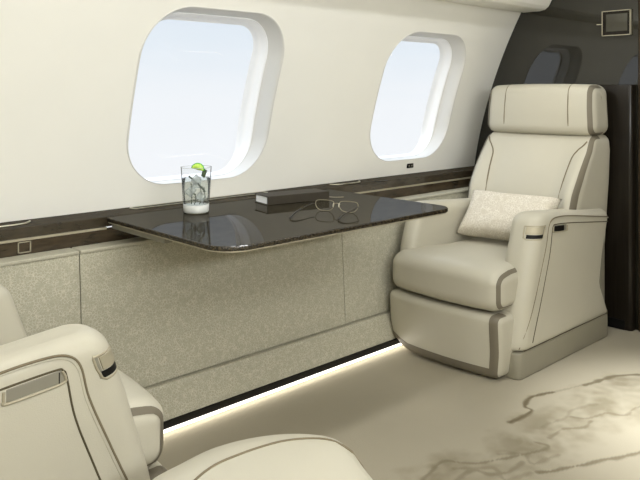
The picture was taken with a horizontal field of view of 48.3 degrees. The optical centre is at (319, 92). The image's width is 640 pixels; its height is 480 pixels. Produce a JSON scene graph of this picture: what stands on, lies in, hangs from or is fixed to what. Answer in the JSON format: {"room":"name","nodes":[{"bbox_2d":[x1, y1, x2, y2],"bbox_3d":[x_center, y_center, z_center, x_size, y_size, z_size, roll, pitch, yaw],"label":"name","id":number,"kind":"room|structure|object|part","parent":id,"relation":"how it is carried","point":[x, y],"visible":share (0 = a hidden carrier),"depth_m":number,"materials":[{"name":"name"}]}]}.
{"room":"aircraft cabin","nodes":[
{"label":"aircraft cabin","id":0,"kind":"room"},
{"bbox_2d":[0,0,520,222],"bbox_3d":[-0.798,0.012,2.442,4.980,0.936,0.342,0,0,-43],"label":"wall","id":1,"kind":"structure","parent":0,"point":[68,67],"depth_m":2.80,"materials":[{"name":"white plastic"}]},
{"bbox_2d":[126,6,283,183],"bbox_3d":[-0.465,0.020,2.861,0.685,0.678,0.360,0,0,-43],"label":"window","id":2,"kind":"structure","parent":1,"relation":"in","point":[267,56],"depth_m":3.05,"materials":[{"name":"white plastic"}]},
{"bbox_2d":[0,166,474,257],"bbox_3d":[-0.847,0.504,2.494,4.980,0.151,0.141,0,0,-43],"label":"ledge","id":3,"kind":"object","parent":1,"relation":"attached to","point":[44,234],"depth_m":2.57,"materials":[{"name":"brown wood"}]},
{"bbox_3d":[-1.078,0.432,2.287,0.316,0.006,0.044,0,0,-43],"label":"lid pull","id":4,"kind":"part","parent":3,"relation":"part of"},
{"bbox_2d":[18,241,30,253],"bbox_3d":[-0.953,0.497,2.302,0.042,0.036,0.004,0,0,-43],"label":"switch","id":5,"kind":"object","parent":3,"relation":"attached to","point":[22,246],"visible":1,"depth_m":2.30,"materials":[{"name":"brown metal"}]},
{"bbox_3d":[-0.471,0.431,2.889,0.650,0.003,0.047,0,0,-43],"label":"shade slot","id":6,"kind":"part","parent":3,"relation":"part of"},
{"bbox_2d":[107,189,447,252],"bbox_3d":[-0.115,0.456,2.609,1.075,0.041,0.701,0,0,-43],"label":"table","id":7,"kind":"object","parent":3,"relation":"attached to","point":[241,225],"visible":0.85,"depth_m":2.44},
{"bbox_3d":[-0.601,0.465,2.393,0.030,0.022,0.351,0,0,-43],"label":"slide rail","id":8,"kind":"part","parent":7,"relation":"part of","materials":[{"name":"beige metal"}]},
{"bbox_2d":[180,165,211,213],"bbox_3d":[-0.451,0.351,2.601,0.114,0.166,0.114,0,0,-43],"label":"drinking glass","id":9,"kind":"object","parent":7,"relation":"on","point":[188,208],"visible":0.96,"depth_m":2.57,"materials":[{"name":"clear glass"}]},
{"bbox_2d":[182,177,209,203],"bbox_3d":[-0.451,0.357,2.601,0.101,0.096,0.101,0,0,-43],"label":"liquid","id":10,"kind":"object","parent":9,"relation":"in","point":[208,178],"visible":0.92,"depth_m":2.62,"materials":[{"name":"clear liquid"}]},
{"bbox_2d":[188,169,206,204],"bbox_3d":[-0.446,0.340,2.599,0.058,0.127,0.060,0,0,6],"label":"herb sprig","id":11,"kind":"object","parent":9,"relation":"in","point":[204,172],"visible":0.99,"depth_m":2.59,"materials":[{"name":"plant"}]},
{"bbox_2d":[191,163,203,170],"bbox_3d":[-0.443,0.268,2.586,0.048,0.030,0.016,0,0,-4],"label":"wedge","id":12,"kind":"object","parent":9,"relation":"in","point":[198,166],"visible":0.98,"depth_m":2.58,"materials":[{"name":"green food"}]},
{"bbox_3d":[-0.115,0.452,2.610,1.069,0.005,0.696,0,0,-43],"label":"underside trim","id":13,"kind":"part","parent":7,"relation":"part of","materials":[{"name":"beige metal"}]},
{"bbox_2d":[255,188,328,204],"bbox_3d":[-0.075,0.418,2.905,0.371,0.034,0.107,0,0,-33],"label":"book","id":14,"kind":"object","parent":7,"relation":"on","point":[303,195],"visible":1,"depth_m":2.84,"materials":[{"name":"paper"}]},
{"bbox_2d":[290,199,359,219],"bbox_3d":[0.019,0.414,2.523,0.190,0.042,0.211,0,0,24],"label":"glasses","id":15,"kind":"object","parent":7,"relation":"on","point":[295,212],"visible":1,"depth_m":2.59,"materials":[{"name":"metal"}]},
{"bbox_3d":[0.132,0.432,3.424,0.206,0.006,0.044,0,0,-43],"label":"lid pull","id":16,"kind":"part","parent":3,"relation":"part of","materials":[{"name":"metal"}]},
{"bbox_2d":[369,31,465,160],"bbox_3d":[0.487,0.025,3.760,0.661,0.660,0.352,0,0,-43],"label":"window","id":17,"kind":"structure","parent":1,"relation":"in","point":[451,64],"depth_m":3.96,"materials":[{"name":"white plastic"}]},
{"bbox_2d":[439,0,551,12],"bbox_3d":[-0.578,-0.610,2.208,4.980,0.320,0.330,0,0,-43],"label":"trim","id":18,"kind":"structure","parent":1,"relation":"attached to","point":[523,6],"depth_m":3.72,"materials":[{"name":"plastic"}]},
{"bbox_2d":[157,326,639,479],"bbox_3d":[0.506,1.180,1.470,5.650,0.001,3.850,0,0,-43],"label":"floor","id":19,"kind":"structure","parent":0,"point":[404,414],"depth_m":2.59,"materials":[{"name":"carpet"}]},
{"bbox_2d":[0,285,167,479],"bbox_3d":[-0.879,0.567,1.591,0.664,1.227,0.992,0,0,45],"label":"armchair","id":20,"kind":"object","parent":19,"relation":"on","point":[68,411],"visible":0.99,"depth_m":1.51,"materials":[{"name":"leather"}]},
{"bbox_3d":[-1.055,0.789,1.801,0.095,0.547,0.809,0,0,45],"label":"armrest","id":21,"kind":"part","parent":20,"relation":"part of","materials":[{"name":"beige leather"}]},
{"bbox_3d":[-0.470,0.594,1.575,0.033,0.060,0.103,0,0,3],"label":"latch frame","id":22,"kind":"part","parent":20,"relation":"part of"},
{"bbox_3d":[-0.467,0.584,1.577,0.020,0.029,0.083,0,0,1],"label":"latch handle","id":23,"kind":"part","parent":20,"relation":"part of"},
{"bbox_2d":[118,370,162,466],"bbox_3d":[-0.786,0.807,1.714,0.592,0.190,0.670,0,0,45],"label":"seat cushion","id":24,"kind":"object","parent":20,"relation":"on","point":[147,413],"depth_m":1.70,"materials":[{"name":"beige leather"}]},
{"bbox_2d":[153,434,372,479],"bbox_3d":[-0.077,0.941,1.161,0.507,0.478,0.717,0,0,-21],"label":"seat cushion","id":25,"kind":"object","parent":19,"relation":"on","point":[280,456],"visible":1,"depth_m":1.37,"materials":[{"name":"beige leather"}]},
{"bbox_2d":[144,310,399,429],"bbox_3d":[-0.766,1.099,2.371,4.930,0.137,0.154,0,0,-43],"label":"panel","id":26,"kind":"object","parent":19,"relation":"on","point":[186,397],"visible":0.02,"depth_m":2.82,"materials":[{"name":"fabric"}]},
{"bbox_2d":[0,248,80,336],"bbox_3d":[-1.696,0.774,1.538,2.434,0.508,0.097,0,0,-43],"label":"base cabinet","id":27,"kind":"object","parent":26,"relation":"on","point":[44,287],"visible":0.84,"depth_m":2.27,"materials":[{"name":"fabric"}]},
{"bbox_2d":[72,234,344,387],"bbox_3d":[-0.364,0.774,2.789,1.215,0.508,0.097,0,0,-43],"label":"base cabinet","id":28,"kind":"object","parent":26,"relation":"on","point":[167,311],"visible":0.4,"depth_m":2.66,"materials":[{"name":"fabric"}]},
{"bbox_2d":[342,187,468,323],"bbox_3d":[0.546,0.774,3.644,1.276,0.508,0.097,0,0,-43],"label":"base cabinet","id":29,"kind":"object","parent":26,"relation":"on","point":[368,255],"visible":0.14,"depth_m":3.31,"materials":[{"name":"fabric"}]},
{"bbox_2d":[163,343,401,433],"bbox_3d":[-0.731,1.175,2.313,4.900,0.007,0.027,0,0,-43],"label":"floor light","id":30,"kind":"object","parent":19,"relation":"on","point":[399,344],"visible":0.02,"depth_m":2.81,"materials":[{"name":"white plastic"}]},
{"bbox_2d":[390,84,609,379],"bbox_3d":[0.888,0.567,3.420,1.039,1.227,0.664,0,0,-43],"label":"armchair","id":31,"kind":"object","parent":19,"relation":"on","point":[517,307],"visible":0.94,"depth_m":3.24,"materials":[{"name":"leather"}]},
{"bbox_3d":[0.692,0.788,3.610,0.830,0.547,0.095,0,0,-43],"label":"armrest","id":32,"kind":"part","parent":31,"relation":"part of","materials":[{"name":"beige leather"}]},
{"bbox_2d":[393,237,517,310],"bbox_3d":[0.762,0.807,3.329,0.722,0.190,0.592,0,0,-43],"label":"seat cushion","id":33,"kind":"object","parent":31,"relation":"on","point":[450,273],"depth_m":3.08,"materials":[{"name":"beige leather"}]},
{"bbox_2d":[456,190,561,240],"bbox_3d":[0.896,0.590,3.406,0.465,0.215,0.207,0,0,41],"label":"throw pillow","id":34,"kind":"object","parent":31,"relation":"on","point":[489,214],"visible":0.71,"depth_m":3.38,"materials":[{"name":"beige fabric"}]},
{"bbox_3d":[0.909,0.584,3.024,0.083,0.029,0.020,0,0,1],"label":"latch handle","id":35,"kind":"part","parent":31,"relation":"part of","materials":[{"name":"beige metal"}]},
{"bbox_3d":[0.912,0.594,3.027,0.103,0.060,0.033,0,0,-1],"label":"latch frame","id":36,"kind":"part","parent":31,"relation":"part of","materials":[{"name":"beige metal"}]},
{"bbox_3d":[1.088,0.495,3.635,0.448,0.584,0.621,0,0,-43],"label":"backrest","id":37,"kind":"part","parent":31,"relation":"part of","materials":[{"name":"beige leather"}]},
{"bbox_3d":[1.061,0.789,3.233,0.809,0.547,0.140,0,0,-43],"label":"armrest","id":38,"kind":"part","parent":31,"relation":"part of","materials":[{"name":"beige leather"}]},
{"bbox_2d":[600,85,634,330],"bbox_3d":[1.309,0.569,3.797,0.051,1.222,0.715,0,0,-43],"label":"panel","id":39,"kind":"object","parent":19,"relation":"on","point":[620,133],"visible":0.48,"depth_m":3.57,"materials":[{"name":"brown wood"}]},
{"bbox_3d":[1.308,1.154,3.766,0.006,0.048,0.600,0,0,-43],"label":"kick plate","id":40,"kind":"part","parent":39,"relation":"part of","materials":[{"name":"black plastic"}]},
{"bbox_2d":[474,0,637,329],"bbox_3d":[1.221,0.200,3.973,0.060,1.960,1.120,0,0,-43],"label":"wall","id":41,"kind":"structure","parent":0,"point":[561,43],"depth_m":3.80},
{"bbox_2d":[596,9,631,35],"bbox_3d":[1.491,-0.355,3.628,0.014,0.128,0.178,0,0,-43],"label":"wall display","id":42,"kind":"object","parent":41,"relation":"attached to","point":[614,22],"visible":1,"depth_m":3.61,"materials":[{"name":"grey metal"}]},
{"bbox_2d":[638,0,639,331],"bbox_3d":[1.663,0.215,3.568,0.190,1.930,0.085,0,0,-43],"label":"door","id":43,"kind":"structure","parent":41,"relation":"in","point":[638,0],"depth_m":3.53,"materials":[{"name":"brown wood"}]}
]}

